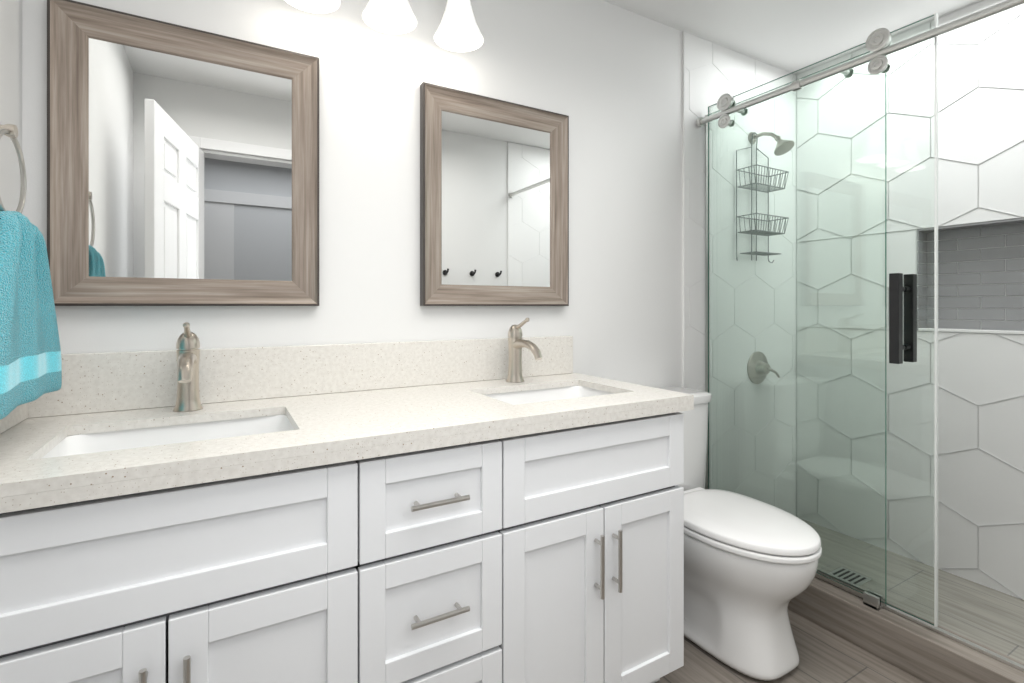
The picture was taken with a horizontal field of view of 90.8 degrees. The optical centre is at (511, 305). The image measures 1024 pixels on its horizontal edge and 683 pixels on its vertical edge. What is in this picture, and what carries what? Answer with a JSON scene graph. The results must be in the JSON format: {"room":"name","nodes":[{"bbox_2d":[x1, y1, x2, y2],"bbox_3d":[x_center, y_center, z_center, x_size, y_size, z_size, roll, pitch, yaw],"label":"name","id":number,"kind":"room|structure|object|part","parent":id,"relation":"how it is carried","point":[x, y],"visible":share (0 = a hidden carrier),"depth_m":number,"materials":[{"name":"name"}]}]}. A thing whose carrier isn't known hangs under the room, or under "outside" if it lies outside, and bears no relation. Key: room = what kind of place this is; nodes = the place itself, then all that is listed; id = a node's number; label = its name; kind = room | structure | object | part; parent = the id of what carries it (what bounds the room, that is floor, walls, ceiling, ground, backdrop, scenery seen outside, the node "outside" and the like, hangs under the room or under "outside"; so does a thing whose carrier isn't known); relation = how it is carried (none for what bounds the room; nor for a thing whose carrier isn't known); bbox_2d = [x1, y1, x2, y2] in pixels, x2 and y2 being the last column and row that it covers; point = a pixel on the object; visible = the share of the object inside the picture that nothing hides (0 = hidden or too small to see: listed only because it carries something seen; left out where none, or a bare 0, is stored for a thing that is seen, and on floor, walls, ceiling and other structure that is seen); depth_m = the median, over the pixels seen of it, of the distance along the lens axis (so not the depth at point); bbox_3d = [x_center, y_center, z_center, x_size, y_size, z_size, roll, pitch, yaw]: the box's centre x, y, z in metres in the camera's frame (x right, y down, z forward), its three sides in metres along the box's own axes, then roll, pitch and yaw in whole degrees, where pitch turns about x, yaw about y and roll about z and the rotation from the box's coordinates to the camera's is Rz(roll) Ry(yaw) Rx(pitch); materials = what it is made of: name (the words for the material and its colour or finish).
{"room":"bathroom","nodes":[
{"label":"bathroom","id":0,"kind":"room"},
{"bbox_2d":[0,0,21,210],"bbox_3d":[-0.726,-0.040,0.337,0.120,2.400,1.870,0,0,-30],"label":"wall","id":1,"kind":"structure","parent":0,"point":[10,64],"depth_m":1.11,"materials":[{"name":"white paint"}]},
{"bbox_2d":[0,403,27,433],"bbox_3d":[-0.985,0.187,0.923,0.013,0.144,0.552,0,0,-30],"label":"backsplash","id":2,"kind":"structure","parent":1,"relation":"attached to","point":[18,415],"depth_m":1.09,"materials":[{"name":"beige stone"}]},
{"bbox_2d":[0,124,61,419],"bbox_3d":[-0.942,-0.082,0.931,0.096,0.532,0.379,0,0,-30],"label":"towel","id":3,"kind":"object","parent":1,"relation":"attached to","point":[30,361],"visible":1,"depth_m":0.94,"materials":[{"name":"teal fabric"}]},
{"bbox_2d":[28,336,575,417],"bbox_3d":[-0.451,0.187,1.561,1.576,0.144,0.020,0,0,-30],"label":"backsplash","id":4,"kind":"structure","parent":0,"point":[132,380],"depth_m":1.43,"materials":[{"name":"beige stone"}]},
{"bbox_2d":[22,0,681,387],"bbox_3d":[0.205,-0.040,2.005,3.400,2.400,0.153,0,0,-30],"label":"wall","id":5,"kind":"structure","parent":0,"point":[604,76],"depth_m":1.56,"materials":[{"name":"white paint"}]},
{"bbox_3d":[-0.830,-0.362,1.337,0.600,0.725,0.032,0,0,-30],"label":"mirror","id":6,"kind":"part","parent":5,"relation":"part of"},
{"label":"glass","id":7,"kind":"part","parent":5,"relation":"part of","materials":[{"name":"mirror"}]},
{"bbox_2d":[284,0,483,51],"bbox_3d":[-0.370,-0.999,1.501,0.597,0.322,0.207,0,0,-30],"label":"vanity light","id":8,"kind":"object","parent":5,"relation":"attached to","point":[458,30],"visible":1,"depth_m":1.53,"materials":[{"name":"white glass"}]},
{"bbox_3d":[-0.043,-0.362,1.792,0.582,0.725,0.032,0,0,-30],"label":"mirror","id":9,"kind":"part","parent":5,"relation":"part of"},
{"label":"glass","id":10,"kind":"part","parent":5,"relation":"part of","materials":[{"name":"mirror"}]},
{"bbox_2d":[682,30,795,515],"bbox_3d":[1.150,-0.040,2.494,0.874,2.400,0.010,0,0,-30],"label":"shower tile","id":11,"kind":"structure","parent":5,"relation":"attached to","point":[712,72],"depth_m":2.46,"materials":[{"name":"white tile"}]},
{"bbox_2d":[747,351,778,383],"bbox_3d":[1.257,0.310,2.514,0.185,0.164,0.060,0,0,-30],"label":"shower valve","id":12,"kind":"object","parent":11,"relation":"attached to","point":[758,370],"depth_m":2.50,"materials":[{"name":"silver metal"}]},
{"bbox_2d":[736,132,794,262],"bbox_3d":[1.237,-0.540,2.418,0.298,0.650,0.208,0,0,-30],"label":"shower caddy","id":13,"kind":"object","parent":11,"relation":"attached to","point":[783,150],"depth_m":2.44,"materials":[{"name":"silver metal"}]},
{"bbox_2d":[655,609,925,682],"bbox_3d":[0.796,1.190,0.402,3.980,0.060,3.520,0,0,-30],"label":"floor","id":14,"kind":"structure","parent":0,"point":[826,656],"depth_m":1.62,"materials":[{"name":"brown wood"}]},
{"bbox_2d":[0,398,693,682],"bbox_3d":[-0.299,0.720,1.318,1.596,0.880,0.591,0,0,-30],"label":"bathroom vanity","id":15,"kind":"object","parent":14,"relation":"on","point":[490,510],"depth_m":1.03,"materials":[{"name":"white paint"}]},
{"bbox_2d":[0,374,693,485],"bbox_3d":[-0.303,0.282,1.326,1.596,0.043,0.576,0,0,-30],"label":"countertop","id":16,"kind":"structure","parent":15,"relation":"on","point":[57,447],"depth_m":1.19,"materials":[{"name":"beige stone"}]},
{"bbox_2d":[173,322,202,412],"bbox_3d":[-0.780,0.149,1.211,0.063,0.221,0.189,0,0,-30],"label":"faucet","id":17,"kind":"object","parent":16,"relation":"on","point":[188,343],"depth_m":1.24,"materials":[{"name":"silver metal"}]},
{"bbox_2d":[506,318,542,382],"bbox_3d":[0.043,0.149,1.686,0.063,0.221,0.189,0,0,-30],"label":"faucet","id":18,"kind":"object","parent":16,"relation":"on","point":[515,342],"depth_m":1.72,"materials":[{"name":"silver metal"}]},
{"bbox_2d":[660,387,821,680],"bbox_3d":[0.715,0.756,1.812,0.444,0.808,0.733,0,0,-30],"label":"toilet","id":19,"kind":"object","parent":14,"relation":"on","point":[750,566],"visible":0.6,"depth_m":1.60,"materials":[{"name":"white ceramic"}]},
{"bbox_3d":[0.745,0.960,1.760,0.372,0.400,0.601,0,0,-30],"label":"bowl","id":20,"kind":"part","parent":19,"relation":"part of","materials":[{"name":"white ceramic"}]},
{"bbox_3d":[0.763,0.729,1.728,0.380,0.060,0.541,0,0,-30],"label":"seat","id":21,"kind":"part","parent":19,"relation":"part of","materials":[{"name":"white plastic"}]},
{"bbox_2d":[788,577,1023,682],"bbox_3d":[1.323,1.093,1.589,0.120,0.135,1.750,0,0,-30],"label":"shower curb","id":22,"kind":"object","parent":14,"relation":"on","point":[923,653],"visible":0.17,"depth_m":1.62,"materials":[{"name":"brown wood"}]},
{"bbox_2d":[696,0,1023,671],"bbox_3d":[1.313,0.052,1.590,0.125,1.944,1.736,0,0,-30],"label":"shower door","id":23,"kind":"structure","parent":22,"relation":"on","point":[902,323],"depth_m":1.82,"materials":[{"name":"clear glass"}]},
{"bbox_3d":[1.110,0.044,1.943,0.009,1.908,0.845,0,0,-30],"label":"door glass","id":24,"kind":"part","parent":23,"relation":"part of","materials":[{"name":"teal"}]},
{"bbox_3d":[1.279,0.040,1.650,0.125,0.290,0.028,0,0,-30],"label":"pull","id":25,"kind":"part","parent":23,"relation":"part of","materials":[{"name":"black metal"}]},
{"bbox_2d":[800,518,1023,662],"bbox_3d":[1.669,1.145,1.789,0.680,0.030,1.750,0,0,-30],"label":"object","id":26,"kind":"structure","parent":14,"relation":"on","point":[991,618],"depth_m":1.96,"materials":[{"name":"tile"}]},
{"bbox_2d":[828,567,870,586],"bbox_3d":[1.406,1.128,2.105,0.116,0.004,0.116,0,0,-30],"label":"shower drain","id":27,"kind":"object","parent":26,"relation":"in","point":[853,578],"depth_m":2.10,"materials":[{"name":"silver metal"}]},
{"bbox_2d":[603,0,979,74],"bbox_3d":[0.796,-1.270,0.402,3.980,0.060,3.520,0,0,-30],"label":"ceiling","id":28,"kind":"structure","parent":0,"point":[791,35],"depth_m":2.19,"materials":[{"name":"white paint"}]},
{"bbox_2d":[917,218,1023,334],"bbox_3d":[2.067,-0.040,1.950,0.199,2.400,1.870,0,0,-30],"label":"shower niche","id":29,"kind":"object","parent":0,"point":[980,277],"depth_m":2.12,"materials":[{"name":"grey tile"}]},
{"bbox_2d":[796,0,1023,599],"bbox_3d":[1.958,-0.040,1.956,0.012,2.400,1.749,0,0,-30],"label":"shower tile","id":30,"kind":"structure","parent":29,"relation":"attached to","point":[981,375],"depth_m":2.24,"materials":[{"name":"white tile"}]}
]}

